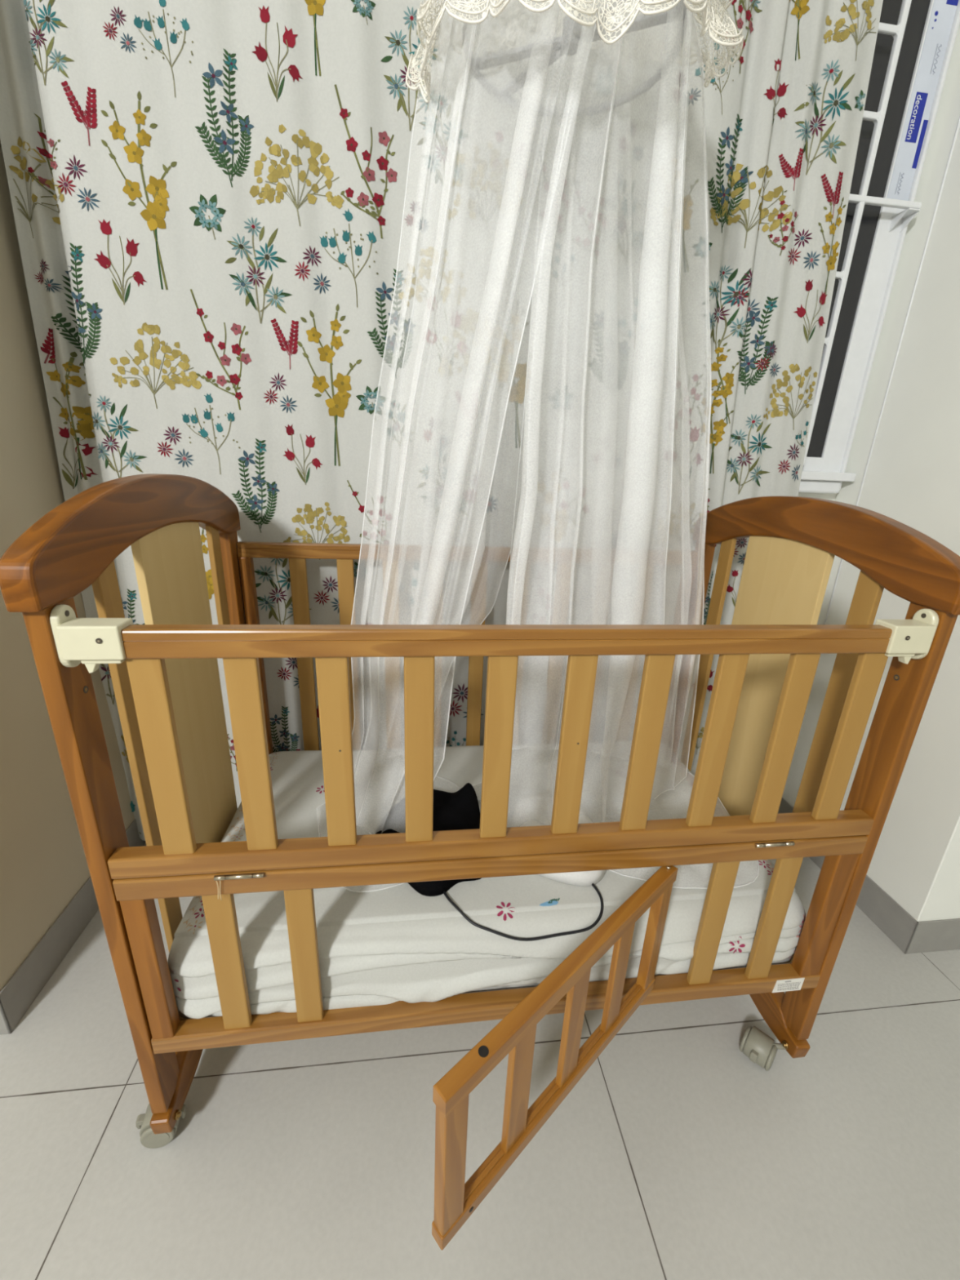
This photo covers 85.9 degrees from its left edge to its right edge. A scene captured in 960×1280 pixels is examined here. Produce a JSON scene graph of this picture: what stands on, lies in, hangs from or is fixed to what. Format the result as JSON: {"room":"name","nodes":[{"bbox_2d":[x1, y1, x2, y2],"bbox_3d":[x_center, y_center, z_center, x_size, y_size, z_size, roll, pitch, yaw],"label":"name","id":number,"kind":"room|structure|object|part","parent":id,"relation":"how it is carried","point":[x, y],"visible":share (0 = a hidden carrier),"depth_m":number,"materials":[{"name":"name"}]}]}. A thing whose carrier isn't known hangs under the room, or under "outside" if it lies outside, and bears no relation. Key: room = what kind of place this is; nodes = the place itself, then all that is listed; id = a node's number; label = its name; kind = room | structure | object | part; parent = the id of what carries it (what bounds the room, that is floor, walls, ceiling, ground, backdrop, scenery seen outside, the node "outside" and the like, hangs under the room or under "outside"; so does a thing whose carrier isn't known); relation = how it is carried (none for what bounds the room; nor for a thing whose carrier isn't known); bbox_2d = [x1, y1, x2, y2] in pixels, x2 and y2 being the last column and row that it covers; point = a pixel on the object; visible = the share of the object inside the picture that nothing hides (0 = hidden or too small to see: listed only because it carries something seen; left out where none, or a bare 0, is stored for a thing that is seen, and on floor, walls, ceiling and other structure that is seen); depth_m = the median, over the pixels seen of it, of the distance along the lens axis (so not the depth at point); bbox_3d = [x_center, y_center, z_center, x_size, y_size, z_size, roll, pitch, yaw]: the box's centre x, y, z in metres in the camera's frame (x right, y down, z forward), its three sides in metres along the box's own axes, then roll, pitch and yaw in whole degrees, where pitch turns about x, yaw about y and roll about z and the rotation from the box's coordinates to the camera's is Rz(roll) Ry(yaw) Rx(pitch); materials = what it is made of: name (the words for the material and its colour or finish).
{"room":"nursery","nodes":[
{"label":"nursery","id":0,"kind":"room"},
{"bbox_2d":[0,139,134,991],"bbox_3d":[-2.026,-0.635,0.749,2.351,2.600,0.792,0,19,-7],"label":"wall","id":1,"kind":"structure","parent":0,"point":[43,864],"depth_m":0.98,"materials":[{"name":"paint"}]},
{"bbox_2d":[0,818,146,1035],"bbox_3d":[-2.008,0.590,1.043,2.255,0.093,0.546,0,19,-7],"label":"baseboard","id":2,"kind":"structure","parent":1,"relation":"attached to","point":[23,988],"depth_m":1.04,"materials":[{"name":"tile"}]},
{"bbox_3d":[0.086,-1.767,0.693,1.820,0.022,0.022,0,19,-7],"label":"curtain rod","id":3,"kind":"object","parent":1,"relation":"attached to","visible":0},
{"bbox_2d":[0,0,883,840],"bbox_3d":[-0.017,-0.604,1.074,1.763,2.415,0.057,0,19,-6],"label":"curtain","id":4,"kind":"object","parent":3,"relation":"hanging from","point":[207,197],"visible":0.78,"depth_m":1.03,"materials":[{"name":"fabric"}]},
{"bbox_2d":[0,842,959,1279],"bbox_3d":[0.045,1.226,-0.264,6.000,0.100,4.400,0,19,-7],"label":"floor","id":5,"kind":"structure","parent":0,"point":[675,1155],"depth_m":0.81,"materials":[{"name":"tile"}]},
{"bbox_2d":[0,473,959,1250],"bbox_3d":[0.020,0.258,0.877,1.123,0.987,0.874,0,19,-7],"label":"crib","id":6,"kind":"object","parent":5,"relation":"on","point":[164,670],"visible":0.93,"depth_m":0.69,"materials":[{"name":"brown wood"}]},
{"bbox_3d":[-0.436,-0.004,0.545,0.010,0.068,0.030,0,19,-7],"label":"post plate","id":7,"kind":"part","parent":6,"relation":"part of","materials":[{"name":"beige plastic"}]},
{"bbox_3d":[-0.466,0.328,0.665,0.022,0.784,0.050,0,19,-7],"label":"post","id":8,"kind":"part","parent":6,"relation":"part of","materials":[{"name":"brown wood"}]},
{"bbox_3d":[-0.400,0.024,0.553,0.039,0.017,0.022,0,19,-7],"label":"release lever","id":9,"kind":"part","parent":6,"relation":"part of","materials":[{"name":"beige plastic"}]},
{"bbox_3d":[-0.484,-0.188,0.782,0.032,0.121,0.636,0,19,-7],"label":"arched rail","id":10,"kind":"part","parent":6,"relation":"part of","materials":[{"name":"brown wood"}]},
{"bbox_3d":[-0.517,0.621,1.062,0.028,0.072,0.628,0,19,-7],"label":"foot rail","id":11,"kind":"part","parent":6,"relation":"part of","materials":[{"name":"brown wood"}]},
{"bbox_3d":[-0.494,0.139,0.903,0.012,0.685,0.210,0,19,-7],"label":"panel","id":12,"kind":"part","parent":6,"relation":"part of","materials":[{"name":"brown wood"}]},
{"bbox_3d":[-0.535,0.145,1.190,0.022,0.784,0.050,0,19,-7],"label":"post","id":13,"kind":"part","parent":6,"relation":"part of","materials":[{"name":"brown wood"}]},
{"bbox_3d":[0.001,-0.194,1.160,1.032,0.032,0.020,0,19,-7],"label":"rail","id":14,"kind":"part","parent":6,"relation":"part of","materials":[{"name":"brown wood"}]},
{"bbox_3d":[0.050,0.567,0.805,1.032,0.030,0.028,0,19,-7],"label":"drop rail","id":15,"kind":"part","parent":6,"relation":"part of","materials":[{"name":"brown wood"}]},
{"bbox_2d":[167,741,805,1018],"bbox_3d":[0.018,0.410,1.049,1.024,0.139,0.574,0,19,-7],"label":"mattress","id":16,"kind":"object","parent":6,"relation":"on","point":[397,943],"visible":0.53,"depth_m":0.82,"materials":[{"name":"white fabric"}]},
{"bbox_2d":[374,782,481,896],"bbox_3d":[-0.093,0.341,0.939,0.208,0.059,0.263,0,19,-7],"label":"cloth","id":17,"kind":"object","parent":16,"relation":"on","point":[460,810],"visible":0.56,"depth_m":0.94,"materials":[{"name":"black fabric"}]},
{"bbox_2d":[443,883,603,941],"bbox_3d":[0.058,0.417,0.829,0.280,0.049,0.114,0,19,-7],"label":"cable","id":18,"kind":"object","parent":16,"relation":"on","point":[447,897],"visible":0.88,"depth_m":0.79,"materials":[{"name":"black rubber"}]},
{"bbox_2d":[506,790,606,886],"bbox_3d":[0.132,0.339,0.954,0.187,0.070,0.235,0,19,-7],"label":"cloth","id":19,"kind":"object","parent":16,"relation":"on","point":[536,809],"visible":0.23,"depth_m":0.95,"materials":[{"name":"fabric"}]},
{"bbox_3d":[0.061,0.304,0.713,1.032,0.032,0.026,0,19,-7],"label":"drop rail","id":20,"kind":"part","parent":6,"relation":"part of","materials":[{"name":"brown wood"}]},
{"bbox_3d":[0.062,0.273,0.703,1.032,0.029,0.026,0,19,-7],"label":"drop rail","id":21,"kind":"part","parent":6,"relation":"part of","materials":[{"name":"brown wood"}]},
{"bbox_3d":[0.072,0.000,0.607,0.905,0.033,0.023,0,19,-7],"label":"drop rail","id":22,"kind":"part","parent":6,"relation":"part of","materials":[{"name":"brown wood"}]},
{"bbox_3d":[0.112,0.578,0.675,0.428,0.025,0.019,-15,25,-41],"label":"gate rail","id":23,"kind":"part","parent":6,"relation":"part of","materials":[{"name":"brown wood"}]},
{"bbox_3d":[0.511,0.141,1.326,0.022,0.784,0.050,0,19,-7],"label":"post","id":24,"kind":"part","parent":6,"relation":"part of","materials":[{"name":"brown wood"}]},
{"bbox_3d":[0.544,0.135,1.038,0.012,0.685,0.210,0,19,-7],"label":"panel","id":25,"kind":"part","parent":6,"relation":"part of","materials":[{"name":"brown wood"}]},
{"bbox_3d":[0.529,0.617,1.199,0.028,0.072,0.628,0,19,-7],"label":"foot rail","id":26,"kind":"part","parent":6,"relation":"part of","materials":[{"name":"brown wood"}]},
{"bbox_3d":[0.563,-0.192,0.918,0.032,0.121,0.636,0,19,-7],"label":"arched rail","id":27,"kind":"part","parent":6,"relation":"part of","materials":[{"name":"brown wood"}]},
{"bbox_3d":[0.580,0.324,0.802,0.022,0.784,0.050,0,19,-7],"label":"post","id":28,"kind":"part","parent":6,"relation":"part of","materials":[{"name":"brown wood"}]},
{"bbox_3d":[0.542,0.021,0.676,0.039,0.017,0.022,0,19,-7],"label":"release lever","id":29,"kind":"part","parent":6,"relation":"part of","materials":[{"name":"beige plastic"}]},
{"bbox_3d":[0.579,-0.008,0.677,0.010,0.068,0.030,0,19,-7],"label":"post plate","id":30,"kind":"part","parent":6,"relation":"part of","materials":[{"name":"beige plastic"}]},
{"bbox_2d":[315,0,759,892],"bbox_3d":[0.129,-0.737,0.742,0.829,2.237,0.600,0,19,-7],"label":"net","id":31,"kind":"object","parent":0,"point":[575,33],"visible":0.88,"depth_m":0.78,"materials":[{"name":"white fabric"}]},
{"bbox_2d":[798,492,836,501],"bbox_3d":[0.033,-0.711,1.214,1.850,2.600,0.140,0,19,-7],"label":"wall","id":32,"kind":"structure","parent":0,"point":[821,495],"depth_m":1.36,"materials":[{"name":"paint"}]},
{"bbox_2d":[798,0,959,493],"bbox_3d":[0.199,-1.034,1.049,1.544,1.368,0.118,0,19,-7],"label":"window","id":33,"kind":"structure","parent":32,"relation":"in","point":[931,28],"depth_m":1.14,"materials":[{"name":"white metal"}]},
{"bbox_3d":[0.177,-0.403,1.234,1.544,0.052,0.058,0,19,-7],"label":"sill","id":34,"kind":"part","parent":33,"relation":"part of","materials":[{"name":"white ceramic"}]},
{"bbox_2d":[803,0,921,466],"bbox_3d":[0.193,-1.024,0.999,1.524,1.255,0.048,0,19,-7],"label":"window grille","id":35,"kind":"object","parent":33,"relation":"attached to","point":[913,208],"visible":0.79,"depth_m":1.09,"materials":[{"name":"white metal"}]},
{"bbox_2d":[782,23,959,921],"bbox_3d":[1.968,-0.644,1.253,1.998,2.600,0.790,0,19,-7],"label":"wall","id":36,"kind":"structure","parent":0,"point":[912,478],"depth_m":1.14,"materials":[{"name":"paint"}]},
{"bbox_2d":[777,797,959,954],"bbox_3d":[1.882,0.582,1.534,1.902,0.093,0.544,0,19,-7],"label":"baseboard","id":37,"kind":"structure","parent":36,"relation":"attached to","point":[910,935],"depth_m":1.19,"materials":[{"name":"tile"}]},
{"bbox_2d":[823,115,959,624],"bbox_3d":[0.969,-0.709,1.178,0.004,2.507,0.004,0,19,-7],"label":"trim","id":38,"kind":"structure","parent":36,"relation":"attached to","point":[958,122],"depth_m":1.18,"materials":[{"name":"white ceramic"}]}
]}

